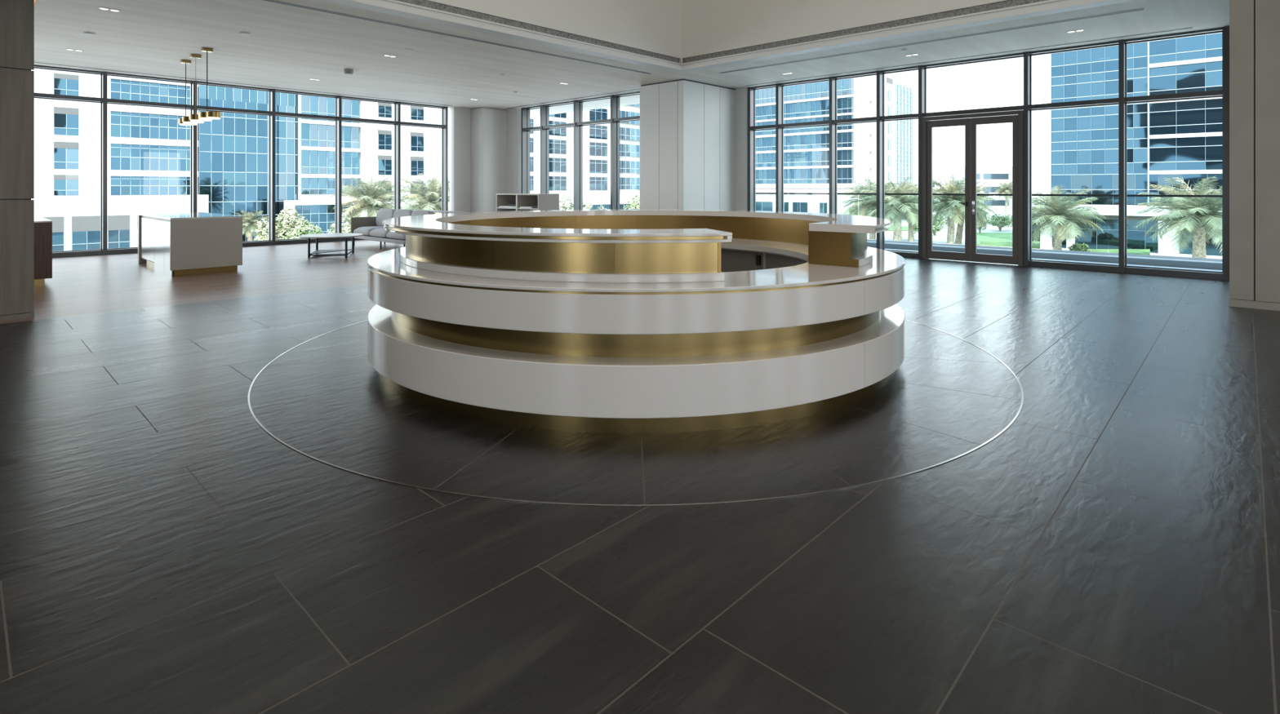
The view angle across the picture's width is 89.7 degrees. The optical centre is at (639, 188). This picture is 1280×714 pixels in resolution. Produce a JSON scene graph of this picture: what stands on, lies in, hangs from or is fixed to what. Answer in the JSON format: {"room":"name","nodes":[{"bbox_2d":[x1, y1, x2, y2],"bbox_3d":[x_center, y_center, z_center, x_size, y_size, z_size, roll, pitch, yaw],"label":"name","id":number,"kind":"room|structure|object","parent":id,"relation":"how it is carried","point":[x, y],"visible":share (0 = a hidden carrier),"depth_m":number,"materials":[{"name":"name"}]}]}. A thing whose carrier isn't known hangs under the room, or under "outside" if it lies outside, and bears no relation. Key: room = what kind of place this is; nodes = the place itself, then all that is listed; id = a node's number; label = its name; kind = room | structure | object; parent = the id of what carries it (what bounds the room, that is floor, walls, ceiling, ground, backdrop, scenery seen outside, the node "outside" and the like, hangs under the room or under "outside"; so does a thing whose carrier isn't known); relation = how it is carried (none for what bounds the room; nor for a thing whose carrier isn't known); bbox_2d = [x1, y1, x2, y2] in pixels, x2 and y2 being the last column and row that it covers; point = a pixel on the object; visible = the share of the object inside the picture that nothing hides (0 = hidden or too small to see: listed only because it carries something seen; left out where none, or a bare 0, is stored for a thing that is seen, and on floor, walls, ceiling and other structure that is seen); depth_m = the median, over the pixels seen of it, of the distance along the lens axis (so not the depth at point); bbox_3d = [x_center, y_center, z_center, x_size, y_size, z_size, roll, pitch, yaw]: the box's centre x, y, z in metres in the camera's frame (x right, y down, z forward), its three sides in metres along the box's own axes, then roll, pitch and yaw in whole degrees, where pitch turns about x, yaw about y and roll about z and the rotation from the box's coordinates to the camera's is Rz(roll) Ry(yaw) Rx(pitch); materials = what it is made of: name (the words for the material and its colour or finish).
{"room":"lobby","nodes":[
{"label":"lobby","id":0,"kind":"room"},
{"bbox_2d":[0,0,34,315],"bbox_3d":[-9.140,-0.490,3.822,0.770,3.580,8.037,0,0,43],"label":"wall","id":1,"kind":"structure","parent":0,"point":[16,16],"depth_m":6.38,"materials":[{"name":"brown wood"}]},
{"bbox_2d":[0,311,34,320],"bbox_3d":[-8.862,1.275,3.562,0.030,0.050,8.040,0,0,43],"label":"baseboard","id":2,"kind":"structure","parent":1,"relation":"attached to","point":[27,315],"depth_m":6.39,"materials":[{"name":"brown wood"}]},
{"bbox_2d":[449,106,471,212],"bbox_3d":[-4.741,-0.490,18.724,0.230,3.580,1.630,0,0,43],"label":"wall","id":3,"kind":"structure","parent":0,"point":[460,117],"depth_m":18.19,"materials":[{"name":"white paint"}]},
{"bbox_2d":[471,106,506,212],"bbox_3d":[-4.357,-0.490,18.555,0.620,3.580,0.850,0,0,43],"label":"column","id":4,"kind":"structure","parent":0,"point":[488,125],"depth_m":18.28,"materials":[{"name":"white paint"}]},
{"bbox_2d":[505,108,521,193],"bbox_3d":[-3.906,-0.490,18.830,1.300,3.580,0.230,0,0,43],"label":"wall","id":5,"kind":"structure","parent":0,"point":[513,115],"depth_m":18.40,"materials":[{"name":"white paint"}]},
{"bbox_2d":[521,91,639,209],"bbox_3d":[-1.474,-0.490,16.645,4.957,3.580,0.260,0,0,43],"label":"window","id":6,"kind":"structure","parent":5,"relation":"in","point":[615,120],"depth_m":16.76,"materials":[{"name":"grey metal"}]},
{"bbox_2d":[426,0,680,58],"bbox_3d":[-3.689,-4.400,7.804,0.250,3.800,13.310,0,0,43],"label":"wall","id":7,"kind":"structure","parent":0,"point":[649,25],"depth_m":10.91,"materials":[{"name":"white paint"}]},
{"bbox_2d":[321,0,688,73],"bbox_3d":[-3.678,-2.400,7.794,0.280,0.240,13.310,0,0,43],"label":"trim","id":8,"kind":"structure","parent":7,"relation":"attached to","point":[395,7],"depth_m":9.45,"materials":[{"name":"white"}]},
{"bbox_2d":[34,0,1229,116],"bbox_3d":[-1.165,-2.480,4.598,25.000,0.400,20.100,0,0,43],"label":"ceiling","id":9,"kind":"structure","parent":0,"point":[286,46],"depth_m":10.68,"materials":[{"name":"paint"}]},
{"bbox_2d":[177,47,221,125],"bbox_3d":[-7.522,-1.704,10.946,1.800,1.152,0.290,0,0,43],"label":"pendant lamp","id":10,"kind":"object","parent":9,"relation":"hanging from","point":[193,119],"visible":1,"depth_m":10.75,"materials":[{"name":"gold metal"}]},
{"bbox_2d":[34,62,453,106],"bbox_3d":[-10.099,-2.278,12.527,0.092,0.004,14.424,0,0,43],"label":"ceiling vent","id":11,"kind":"object","parent":9,"relation":"in","point":[34,62],"visible":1,"depth_m":13.77,"materials":[{"name":"grey metal"}]},
{"bbox_2d":[343,68,353,75],"bbox_3d":[-5.585,-2.235,12.329,0.180,0.090,0.180,0,0,43],"label":"smoke detector","id":12,"kind":"object","parent":9,"relation":"attached to","point":[347,71],"visible":1,"depth_m":12.27,"materials":[{"name":"grey plastic"}]},
{"bbox_2d":[262,0,652,74],"bbox_3d":[-2.719,-2.278,9.666,0.122,0.004,8.574,0,0,43],"label":"ceiling vent","id":13,"kind":"object","parent":9,"relation":"in","point":[271,1],"visible":1,"depth_m":9.38,"materials":[{"name":"grey metal"}]},
{"bbox_2d":[396,0,679,62],"bbox_3d":[-3.777,-2.450,7.682,0.188,0.096,13.010,0,0,43],"label":"ceiling vent","id":14,"kind":"object","parent":9,"relation":"in","point":[426,3],"visible":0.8,"depth_m":9.81,"materials":[{"name":"grey metal"}]},
{"bbox_2d":[505,88,639,108],"bbox_3d":[-1.814,-2.278,16.456,5.424,0.004,0.092,0,0,43],"label":"ceiling vent","id":15,"kind":"object","parent":9,"relation":"in","point":[639,88],"visible":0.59,"depth_m":16.27,"materials":[{"name":"grey metal"}]},
{"bbox_2d":[683,0,1047,62],"bbox_3d":[5.220,-2.450,8.361,11.860,0.096,0.188,0,0,43],"label":"ceiling vent","id":16,"kind":"object","parent":9,"relation":"in","point":[1003,4],"visible":0.57,"depth_m":9.80,"materials":[{"name":"grey metal"}]},
{"bbox_2d":[719,7,1145,73],"bbox_3d":[3.985,-2.278,10.428,6.634,0.004,0.122,0,0,43],"label":"ceiling vent","id":17,"kind":"object","parent":9,"relation":"in","point":[1143,8],"visible":1,"depth_m":9.69,"materials":[{"name":"grey metal"}]},
{"bbox_2d":[745,26,1193,86],"bbox_3d":[5.082,-2.278,11.710,7.574,0.004,0.092,0,0,43],"label":"ceiling vent","id":18,"kind":"object","parent":9,"relation":"in","point":[1189,27],"visible":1,"depth_m":10.86,"materials":[{"name":"grey metal"}]},
{"bbox_2d":[0,240,1279,713],"bbox_3d":[-0.722,1.450,5.142,25.100,0.300,21.500,0,0,43],"label":"floor","id":19,"kind":"structure","parent":0,"point":[1115,549],"depth_m":2.50,"materials":[{"name":"tile"}]},
{"bbox_2d":[34,216,52,287],"bbox_3d":[-9.012,0.864,8.736,2.100,0.872,1.370,0,0,43],"label":"sideboard","id":20,"kind":"object","parent":19,"relation":"on","point":[42,226],"visible":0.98,"depth_m":8.46,"materials":[{"name":"brown wood"}]},
{"bbox_2d":[34,216,52,222],"bbox_3d":[-9.012,0.439,8.736,2.100,0.022,1.370,0,0,43],"label":"countertop","id":21,"kind":"structure","parent":20,"relation":"on","point":[37,219],"depth_m":8.71,"materials":[{"name":"white stone"}]},
{"bbox_2d":[137,212,242,276],"bbox_3d":[-7.463,0.868,10.615,2.480,0.865,0.930,0,0,43],"label":"reception counter","id":22,"kind":"object","parent":19,"relation":"on","point":[179,243],"visible":1,"depth_m":9.85,"materials":[{"name":"white"}]},
{"bbox_2d":[137,212,242,219],"bbox_3d":[-7.463,0.448,10.615,2.480,0.025,0.930,0,0,43],"label":"island countertop","id":23,"kind":"structure","parent":22,"relation":"on","point":[179,215],"depth_m":10.17,"materials":[{"name":"white stone"}]},
{"bbox_2d":[34,64,448,257],"bbox_3d":[-10.485,-0.490,12.701,0.220,3.580,14.703,0,0,43],"label":"window","id":24,"kind":"structure","parent":19,"relation":"on","point":[104,100],"depth_m":14.74,"materials":[{"name":"grey metal"}]},
{"bbox_2d":[298,233,363,257],"bbox_3d":[-5.945,1.100,12.402,1.120,0.400,1.123,0,0,-8],"label":"coffee table","id":25,"kind":"object","parent":19,"relation":"on","point":[317,236],"visible":1,"depth_m":12.29,"materials":[{"name":"black metal"}]},
{"bbox_2d":[310,249,350,254],"bbox_3d":[-6.005,1.235,12.557,0.674,0.010,0.876,0,0,-18],"label":"shelf","id":26,"kind":"object","parent":25,"relation":"attached to","point":[317,251],"depth_m":12.64,"materials":[{"name":"black metal"}]},
{"bbox_2d":[350,208,435,249],"bbox_3d":[-5.374,0.881,14.060,2.600,0.839,0.850,0,0,43],"label":"sofa","id":27,"kind":"object","parent":19,"relation":"on","point":[371,228],"visible":0.48,"depth_m":14.17,"materials":[{"name":"grey fabric"}]},
{"bbox_2d":[353,226,383,235],"bbox_3d":[-5.971,0.958,14.505,0.800,0.185,0.680,0,0,43],"label":"seat cushion","id":28,"kind":"object","parent":27,"relation":"on","point":[365,231],"depth_m":14.26,"materials":[{"name":"grey fabric"}]},
{"bbox_2d":[368,227,389,237],"bbox_3d":[-5.381,0.958,13.950,0.800,0.185,0.680,0,0,43],"label":"seat cushion","id":29,"kind":"object","parent":27,"relation":"on","point":[377,233],"depth_m":13.71,"materials":[{"name":"grey fabric"}]},
{"bbox_2d":[375,208,395,226],"bbox_3d":[-5.779,0.673,14.724,0.800,0.415,0.180,0,-10,43],"label":"cushion","id":30,"kind":"object","parent":27,"relation":"on","point":[383,214],"depth_m":14.69,"materials":[{"name":"grey fabric"}]},
{"bbox_2d":[386,231,405,239],"bbox_3d":[-4.792,0.958,13.395,0.800,0.185,0.680,0,0,43],"label":"seat cushion","id":31,"kind":"object","parent":27,"relation":"on","point":[392,236],"depth_m":13.18,"materials":[{"name":"grey fabric"}]},
{"bbox_2d":[392,208,413,217],"bbox_3d":[-5.189,0.673,14.169,0.800,0.415,0.180,0,-10,43],"label":"cushion","id":32,"kind":"object","parent":27,"relation":"on","point":[399,212],"depth_m":14.12,"materials":[{"name":"grey fabric"}]},
{"bbox_2d":[410,209,435,216],"bbox_3d":[-4.599,0.673,13.614,0.800,0.415,0.180,0,-10,43],"label":"cushion","id":33,"kind":"object","parent":27,"relation":"on","point":[417,212],"depth_m":13.56,"materials":[{"name":"grey fabric"}]},
{"bbox_2d":[412,209,466,213],"bbox_3d":[-4.876,0.925,15.610,2.500,0.750,0.350,0,0,43],"label":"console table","id":34,"kind":"object","parent":19,"relation":"on","point":[440,211],"visible":0.25,"depth_m":15.12,"materials":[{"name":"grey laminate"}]},
{"bbox_2d":[496,193,559,211],"bbox_3d":[-2.778,0.715,15.812,1.720,1.170,0.620,0,0,43],"label":"bookcase","id":35,"kind":"object","parent":19,"relation":"on","point":[544,202],"visible":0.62,"depth_m":15.65,"materials":[{"name":"grey laminate"}]},
{"bbox_2d":[248,320,1023,506],"bbox_3d":[-0.026,1.300,5.433,5.610,0.004,5.610,0,0,43],"label":"inlay","id":36,"kind":"object","parent":19,"relation":"on","point":[1011,371],"visible":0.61,"depth_m":2.87,"materials":[{"name":"silver metal"}]},
{"bbox_2d":[367,208,905,433],"bbox_3d":[-0.026,0.771,5.433,4.192,1.058,4.192,0,0,-34],"label":"reception desk","id":37,"kind":"object","parent":19,"relation":"on","point":[624,321],"visible":1,"depth_m":3.60,"materials":[{"name":"gold metal"}]},
{"bbox_2d":[367,238,905,292],"bbox_3d":[-0.026,0.531,5.433,4.192,0.018,4.192,0,0,43],"label":"countertop","id":38,"kind":"structure","parent":37,"relation":"on","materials":[{"name":"white stone"}]},
{"bbox_2d":[382,208,890,243],"bbox_3d":[-0.028,0.268,5.435,3.985,0.052,3.990,0,0,43],"label":"countertop","id":39,"kind":"structure","parent":37,"relation":"on","point":[435,222],"depth_m":4.32,"materials":[{"name":"white stone"}]},
{"bbox_2d":[720,239,808,265],"bbox_3d":[-0.026,0.545,5.671,3.120,0.044,2.644,0,0,0],"label":"countertop","id":40,"kind":"structure","parent":37,"relation":"on","point":[802,252],"depth_m":5.82,"materials":[{"name":"white stone"}]},
{"bbox_2d":[867,242,1222,270],"bbox_3d":[8.422,1.558,11.574,15.600,0.685,0.400,0,0,43],"label":"upstand","id":41,"kind":"structure","parent":19,"relation":"attached to","point":[1041,255],"depth_m":11.64,"materials":[{"name":"grey metal"}]},
{"bbox_2d":[867,241,1222,263],"bbox_3d":[8.425,1.208,11.578,15.600,0.015,0.430,0,0,43],"label":"coping","id":42,"kind":"object","parent":41,"relation":"on","point":[1077,254],"visible":0.33,"depth_m":11.72,"materials":[{"name":"grey"}]},
{"bbox_2d":[755,192,1222,262],"bbox_3d":[8.422,0.655,11.574,15.600,1.090,0.060,0,0,43],"label":"glass balustrade","id":43,"kind":"object","parent":42,"relation":"on","point":[978,194],"visible":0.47,"depth_m":11.97,"materials":[{"name":"black metal"}]},
{"bbox_2d":[640,79,734,210],"bbox_3d":[1.169,-0.490,14.555,1.250,3.580,2.100,0,0,43],"label":"wall pier","id":44,"kind":"object","parent":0,"point":[687,126],"visible":0.6,"depth_m":13.88,"materials":[{"name":"white paint"}]},
{"bbox_2d":[734,87,747,210],"bbox_3d":[2.374,-0.490,14.698,0.311,3.580,0.260,0,0,43],"label":"wall","id":45,"kind":"structure","parent":0,"point":[740,94],"depth_m":14.59,"materials":[{"name":"white paint"}]},
{"bbox_2d":[747,26,1229,280],"bbox_3d":[5.431,-0.490,11.862,8.023,3.580,0.220,0,0,43],"label":"window","id":46,"kind":"structure","parent":45,"relation":"in","point":[1122,268],"depth_m":10.76,"materials":[{"name":"grey metal"}]},
{"bbox_2d":[922,110,1023,266],"bbox_3d":[5.857,-0.005,11.383,1.639,2.610,0.214,0,0,43],"label":"door","id":47,"kind":"structure","parent":46,"relation":"attached to","point":[971,122],"depth_m":11.34,"materials":[{"name":"brown metal"}]},
{"bbox_2d":[680,0,1007,58],"bbox_3d":[5.214,-4.400,8.392,11.910,3.800,0.250,0,0,43],"label":"wall","id":48,"kind":"structure","parent":0,"point":[707,26],"depth_m":10.93,"materials":[{"name":"white paint"}]},
{"bbox_2d":[680,0,1136,71],"bbox_3d":[5.209,-2.340,8.387,11.910,0.120,0.265,0,0,43],"label":"trim","id":49,"kind":"structure","parent":48,"relation":"attached to","point":[1049,6],"depth_m":9.45,"materials":[{"name":"white"}]},
{"bbox_2d":[867,211,1222,258],"bbox_3d":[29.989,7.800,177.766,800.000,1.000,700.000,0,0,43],"label":"ground","id":50,"kind":"structure","parent":0,"point":[942,234],"depth_m":105.16,"materials":[{"name":"white concrete"}]},
{"bbox_2d":[31,68,208,251],"bbox_3d":[-63.283,-10.700,74.365,14.500,36.000,19.739,0,0,43],"label":"office building","id":51,"kind":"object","parent":50,"relation":"on","point":[148,151],"visible":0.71,"depth_m":70.10,"materials":[{"name":"white stone"}]},
{"bbox_2d":[53,174,78,179],"bbox_3d":[-60.301,-1.157,67.641,0.100,0.516,1.964,0,0,43],"label":"blind","id":52,"kind":"object","parent":51,"relation":"hanging from","point":[55,176],"depth_m":67.59,"materials":[{"name":"grey fabric"}]},
{"bbox_2d":[53,141,78,148],"bbox_3d":[-60.301,-4.534,67.641,0.100,0.679,1.964,0,0,43],"label":"blind","id":53,"kind":"object","parent":51,"relation":"hanging from","point":[57,144],"depth_m":67.61,"materials":[{"name":"grey fabric"}]},
{"bbox_2d":[53,106,78,115],"bbox_3d":[-60.301,-8.144,67.641,0.100,0.692,1.964,0,0,43],"label":"blind","id":54,"kind":"object","parent":51,"relation":"hanging from","point":[57,110],"depth_m":67.60,"materials":[{"name":"grey fabric"}]},
{"bbox_2d":[53,72,78,79],"bbox_3d":[-60.301,-11.737,67.641,0.100,0.528,1.964,0,0,43],"label":"blind","id":55,"kind":"object","parent":51,"relation":"hanging from","point":[57,76],"depth_m":67.60,"materials":[{"name":"grey fabric"}]},
{"bbox_2d":[71,215,100,231],"bbox_3d":[-59.115,3.776,68.754,0.100,1.618,2.399,0,0,43],"label":"blind","id":56,"kind":"object","parent":51,"relation":"hanging from","point":[79,223],"depth_m":68.68,"materials":[{"name":"grey fabric"}]},
{"bbox_2d":[107,215,129,230],"bbox_3d":[-57.271,3.776,70.715,0.100,1.618,1.893,0,0,43],"label":"blind","id":57,"kind":"object","parent":51,"relation":"hanging from","point":[114,222],"depth_m":70.67,"materials":[{"name":"grey fabric"}]},
{"bbox_2d":[197,84,298,241],"bbox_3d":[-53.348,-8.700,85.547,12.440,32.000,11.616,0,0,43],"label":"office building","id":58,"kind":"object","parent":50,"relation":"on","point":[233,149],"visible":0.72,"depth_m":80.63,"materials":[{"name":"blue glass"}]},
{"bbox_2d":[234,209,268,241],"bbox_3d":[-48.502,4.933,79.870,4.994,4.734,5.132,0,0,43],"label":"date palm","id":59,"kind":"object","parent":50,"relation":"on","point":[250,224],"visible":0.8,"depth_m":79.47,"materials":[{"name":"green plant"}]},
{"bbox_2d":[252,217,276,240],"bbox_3d":[-33.630,4.992,57.898,2.292,4.686,2.478,0,0,43],"label":"shrub","id":60,"kind":"object","parent":50,"relation":"on","point":[263,235],"visible":0.2,"depth_m":57.58,"materials":[{"name":"green plant"}]},
{"bbox_2d":[275,205,309,239],"bbox_3d":[-32.714,4.465,60.053,2.356,5.746,3.400,0,0,33],"label":"tree","id":61,"kind":"object","parent":50,"relation":"on","point":[284,223],"visible":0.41,"depth_m":59.54,"materials":[{"name":"green plant"}]},
{"bbox_2d":[285,220,317,239],"bbox_3d":[-29.830,5.078,56.905,2.411,4.517,2.773,0,0,43],"label":"shrub","id":62,"kind":"object","parent":50,"relation":"on","point":[297,231],"visible":0.26,"depth_m":56.74,"materials":[{"name":"green plant"}]},
{"bbox_2d":[284,199,356,233],"bbox_3d":[-40.349,4.394,81.879,3.000,5.813,8.166,0,0,43],"label":"pavilion","id":63,"kind":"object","parent":50,"relation":"on","point":[320,212],"visible":0.28,"depth_m":80.39,"materials":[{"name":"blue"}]},
{"bbox_2d":[297,94,361,215],"bbox_3d":[-46.521,-10.700,91.736,13.700,36.000,7.806,0,0,43],"label":"office building","id":64,"kind":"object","parent":50,"relation":"on","point":[316,141],"visible":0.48,"depth_m":86.56,"materials":[{"name":"grey"}]},
{"bbox_2d":[327,215,351,233],"bbox_3d":[-23.712,4.719,52.016,3.289,5.208,2.086,0,0,-19],"label":"shrub","id":65,"kind":"object","parent":50,"relation":"on","point":[347,228],"visible":0.06,"depth_m":51.55,"materials":[{"name":"green plant"}]},
{"bbox_2d":[327,175,410,227],"bbox_3d":[-25.764,2.994,62.034,6.980,8.611,7.739,0,0,-39],"label":"date palm","id":66,"kind":"object","parent":50,"relation":"on","point":[370,198],"visible":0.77,"depth_m":61.10,"materials":[{"name":"green plant"}]},
{"bbox_2d":[360,100,449,217],"bbox_3d":[-36.576,-11.700,102.820,14.190,38.000,21.968,0,0,43],"label":"office building","id":67,"kind":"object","parent":50,"relation":"on","point":[420,147],"visible":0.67,"depth_m":94.59,"materials":[{"name":"white stone"}]},
{"bbox_2d":[377,155,391,159],"bbox_3d":[-36.726,-4.418,92.571,0.100,0.607,1.992,0,0,43],"label":"blind","id":68,"kind":"object","parent":67,"relation":"hanging from","point":[380,157],"depth_m":92.53,"materials":[{"name":"grey fabric"}]},
{"bbox_2d":[377,129,391,134],"bbox_3d":[-36.726,-8.051,92.571,0.100,0.607,1.992,0,0,43],"label":"blind","id":69,"kind":"object","parent":67,"relation":"hanging from","point":[380,131],"depth_m":92.53,"materials":[{"name":"grey"}]},
{"bbox_2d":[377,102,391,106],"bbox_3d":[-36.726,-12.054,92.571,0.100,0.448,1.992,0,0,43],"label":"blind","id":70,"kind":"object","parent":67,"relation":"hanging from","point":[380,104],"depth_m":92.46,"materials":[{"name":"grey fabric"}]},
{"bbox_2d":[410,132,423,137],"bbox_3d":[-33.338,-8.051,96.171,0.100,0.607,2.070,0,0,43],"label":"blind","id":71,"kind":"object","parent":67,"relation":"hanging from","point":[412,134],"depth_m":96.10,"materials":[{"name":"grey fabric"}]},
{"bbox_2d":[386,171,449,213],"bbox_3d":[-18.183,2.909,55.971,7.424,8.782,6.739,0,0,-28],"label":"date palm","id":72,"kind":"object","parent":50,"relation":"on","point":[429,199],"visible":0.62,"depth_m":54.97,"materials":[{"name":"green plant"}]},
{"bbox_2d":[559,193,573,209],"bbox_3d":[-7.904,3.902,70.017,3.180,6.848,4.054,0,0,43],"label":"tree","id":73,"kind":"object","parent":50,"relation":"on","point":[568,204],"visible":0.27,"depth_m":69.47,"materials":[{"name":"green plant"}]},
{"bbox_2d":[529,103,639,209],"bbox_3d":[-15.925,-10.614,169.881,16.740,35.827,50.112,0,0,43],"label":"office building","id":74,"kind":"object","parent":50,"relation":"on","point":[596,138],"visible":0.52,"depth_m":163.03,"materials":[{"name":"white stone"}]},
{"bbox_2d":[582,196,593,209],"bbox_3d":[-7.021,4.066,77.947,2.628,6.506,2.974,0,0,43],"label":"tree","id":75,"kind":"object","parent":50,"relation":"on","point":[586,207],"visible":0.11,"depth_m":77.71,"materials":[{"name":"green plant"}]},
{"bbox_2d":[623,195,639,208],"bbox_3d":[-0.069,3.970,72.243,4.320,6.712,3.953,0,0,43],"label":"tree","id":76,"kind":"object","parent":50,"relation":"on","point":[632,205],"visible":0.16,"depth_m":71.71,"materials":[{"name":"green plant"}]},
{"bbox_2d":[755,188,864,214],"bbox_3d":[29.778,3.701,139.238,36.482,7.198,8.400,0,0,43],"label":"podium building","id":77,"kind":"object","parent":50,"relation":"on","point":[812,203],"visible":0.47,"depth_m":130.75,"materials":[{"name":"white concrete"}]},
{"bbox_2d":[755,77,872,188],"bbox_3d":[32.478,-8.361,154.953,44.112,31.323,10.388,0,0,43],"label":"office tower","id":78,"kind":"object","parent":50,"relation":"on","point":[806,149],"visible":0.51,"depth_m":142.69,"materials":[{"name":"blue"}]},
{"bbox_2d":[837,177,905,239],"bbox_3d":[28.307,2.941,77.851,8.177,8.718,8.373,0,0,43],"label":"date palm","id":79,"kind":"object","parent":50,"relation":"on","point":[862,210],"visible":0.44,"depth_m":77.61,"materials":[{"name":"green plant"}]},
{"bbox_2d":[860,74,912,220],"bbox_3d":[55.961,-8.947,151.302,10.100,32.494,17.552,0,0,43],"label":"office tower","id":80,"kind":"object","parent":50,"relation":"on","point":[898,98],"visible":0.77,"depth_m":146.21,"materials":[{"name":"grey"}]},
{"bbox_2d":[857,174,940,241],"bbox_3d":[29.612,2.938,73.834,8.404,8.723,8.907,0,0,43],"label":"date palm","id":81,"kind":"object","parent":50,"relation":"on","point":[900,205],"visible":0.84,"depth_m":72.95,"materials":[{"name":"green plant"}]},
{"bbox_2d":[875,239,964,244],"bbox_3d":[45.870,7.290,89.850,67.671,0.020,69.604,0,0,43],"label":"road","id":82,"kind":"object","parent":50,"relation":"on","point":[934,241],"depth_m":89.37,"materials":[{"name":"grey asphalt"}]},
{"bbox_2d":[886,189,937,241],"bbox_3d":[37.141,3.462,88.013,8.038,7.676,8.064,0,0,43],"label":"date palm","id":83,"kind":"object","parent":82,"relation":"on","point":[910,232],"visible":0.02,"depth_m":87.67,"materials":[{"name":"green plant"}]},
{"bbox_2d":[912,174,934,201],"bbox_3d":[97.866,1.342,227.505,14.638,11.915,15.024,0,0,43],"label":"building","id":84,"kind":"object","parent":50,"relation":"on","point":[915,177],"visible":0.13,"depth_m":220.30,"materials":[{"name":"grey"}]},
{"bbox_2d":[913,213,939,235],"bbox_3d":[42.486,5.197,96.151,3.935,4.258,4.380,0,0,43],"label":"shrub","id":85,"kind":"object","parent":50,"relation":"on","point":[915,230],"visible":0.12,"depth_m":95.52,"materials":[{"name":"green plant"}]},
{"bbox_2d":[932,213,947,235],"bbox_3d":[45.828,5.663,99.949,4.879,3.400,5.144,0,0,43],"label":"shrub","id":86,"kind":"object","parent":50,"relation":"on","point":[935,228],"visible":0.3,"depth_m":99.19,"materials":[{"name":"green plant"}]},
{"bbox_2d":[917,173,991,244],"bbox_3d":[36.778,2.760,75.952,8.351,9.123,8.426,0,0,43],"label":"date palm","id":87,"kind":"object","parent":50,"relation":"on","point":[948,203],"visible":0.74,"depth_m":75.15,"materials":[{"name":"green plant"}]},
{"bbox_2d":[933,180,1002,244],"bbox_3d":[39.681,3.143,78.763,8.430,8.418,8.740,0,0,43],"label":"date palm","id":88,"kind":"object","parent":50,"relation":"on","point":[958,237],"visible":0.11,"depth_m":78.32,"materials":[{"name":"green plant"}]},
{"bbox_2d":[949,166,1008,212],"bbox_3d":[110.492,0.231,207.505,20.692,14.138,20.722,0,0,43],"label":"building","id":89,"kind":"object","parent":50,"relation":"on","point":[993,175],"visible":0.29,"depth_m":200.00,"materials":[{"name":"grey"}]},
{"bbox_2d":[977,208,991,232],"bbox_3d":[54.713,5.186,104.223,3.239,4.297,3.901,0,0,43],"label":"shrub","id":90,"kind":"object","parent":50,"relation":"on","point":[984,214],"visible":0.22,"depth_m":103.52,"materials":[{"name":"green plant"}]},
{"bbox_2d":[977,232,1012,245],"bbox_3d":[52.362,7.225,93.471,11.842,0.150,29.963,0,0,43],"label":"lawn","id":91,"kind":"structure","parent":50,"relation":"on","point":[981,237],"depth_m":94.38,"materials":[{"name":"green plant"}]},
{"bbox_2d":[988,213,1012,231],"bbox_3d":[61.682,5.826,110.176,5.138,3.074,5.542,0,0,43],"label":"shrub","id":92,"kind":"object","parent":50,"relation":"on","point":[1000,222],"visible":0.94,"depth_m":109.03,"materials":[{"name":"green plant"}]},
{"bbox_2d":[991,181,1012,216],"bbox_3d":[72.934,2.886,127.937,5.048,8.827,5.447,0,0,43],"label":"date palm","id":93,"kind":"object","parent":50,"relation":"on","point":[1005,189],"visible":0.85,"depth_m":127.78,"materials":[{"name":"green plant"}]},
{"bbox_2d":[979,241,1039,248],"bbox_3d":[43.402,6.900,75.665,6.993,0.800,12.681,0,0,43],"label":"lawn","id":94,"kind":"structure","parent":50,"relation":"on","point":[1006,244],"depth_m":74.57,"materials":[{"name":"green plant"}]},
{"bbox_2d":[1008,165,1045,212],"bbox_3d":[117.147,0.255,197.505,14.259,14.091,14.667,0,0,43],"label":"building","id":95,"kind":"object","parent":50,"relation":"on","point":[1038,172],"visible":0.14,"depth_m":190.00,"materials":[{"name":"grey"}]},
{"bbox_2d":[1031,184,1105,249],"bbox_3d":[45.363,3.451,70.011,9.047,7.699,8.506,0,0,43],"label":"date palm","id":96,"kind":"object","parent":50,"relation":"on","point":[1058,217],"visible":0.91,"depth_m":68.95,"materials":[{"name":"green plant"}]},
{"bbox_2d":[1089,248,1150,254],"bbox_3d":[50.386,7.050,69.188,7.168,0.500,13.252,0,0,43],"label":"lawn","id":97,"kind":"structure","parent":50,"relation":"on","point":[1137,251],"depth_m":69.86,"materials":[{"name":"green plant"}]},
{"bbox_2d":[1067,243,1091,251],"bbox_3d":[48.064,6.635,70.223,2.371,1.468,2.589,0,0,43],"label":"shrub","id":98,"kind":"object","parent":97,"relation":"on","point":[1078,247],"visible":0.72,"depth_m":69.80,"materials":[{"name":"green plant"}]},
{"bbox_2d":[1031,32,1222,256],"bbox_3d":[68.588,-12.700,68.377,45.884,40.000,10.000,0,0,43],"label":"office tower","id":99,"kind":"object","parent":50,"relation":"on","point":[1182,139],"visible":0.52,"depth_m":73.94,"materials":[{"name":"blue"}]},
{"bbox_2d":[1132,176,1222,257],"bbox_3d":[51.960,3.077,59.955,10.063,8.446,9.095,0,0,43],"label":"date palm","id":100,"kind":"object","parent":50,"relation":"on","point":[1198,215],"visible":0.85,"depth_m":59.52,"materials":[{"name":"green plant"}]},
{"bbox_2d":[1229,0,1279,302],"bbox_3d":[10.614,-0.490,5.185,8.610,3.580,2.860,0,0,43],"label":"wall","id":101,"kind":"structure","parent":0,"point":[1254,24],"depth_m":6.97,"materials":[{"name":"grey paint"}]},
{"bbox_2d":[1228,298,1279,311],"bbox_3d":[9.642,1.260,4.142,8.635,0.080,0.030,0,0,43],"label":"baseboard","id":102,"kind":"structure","parent":101,"relation":"attached to","point":[1232,303],"depth_m":6.95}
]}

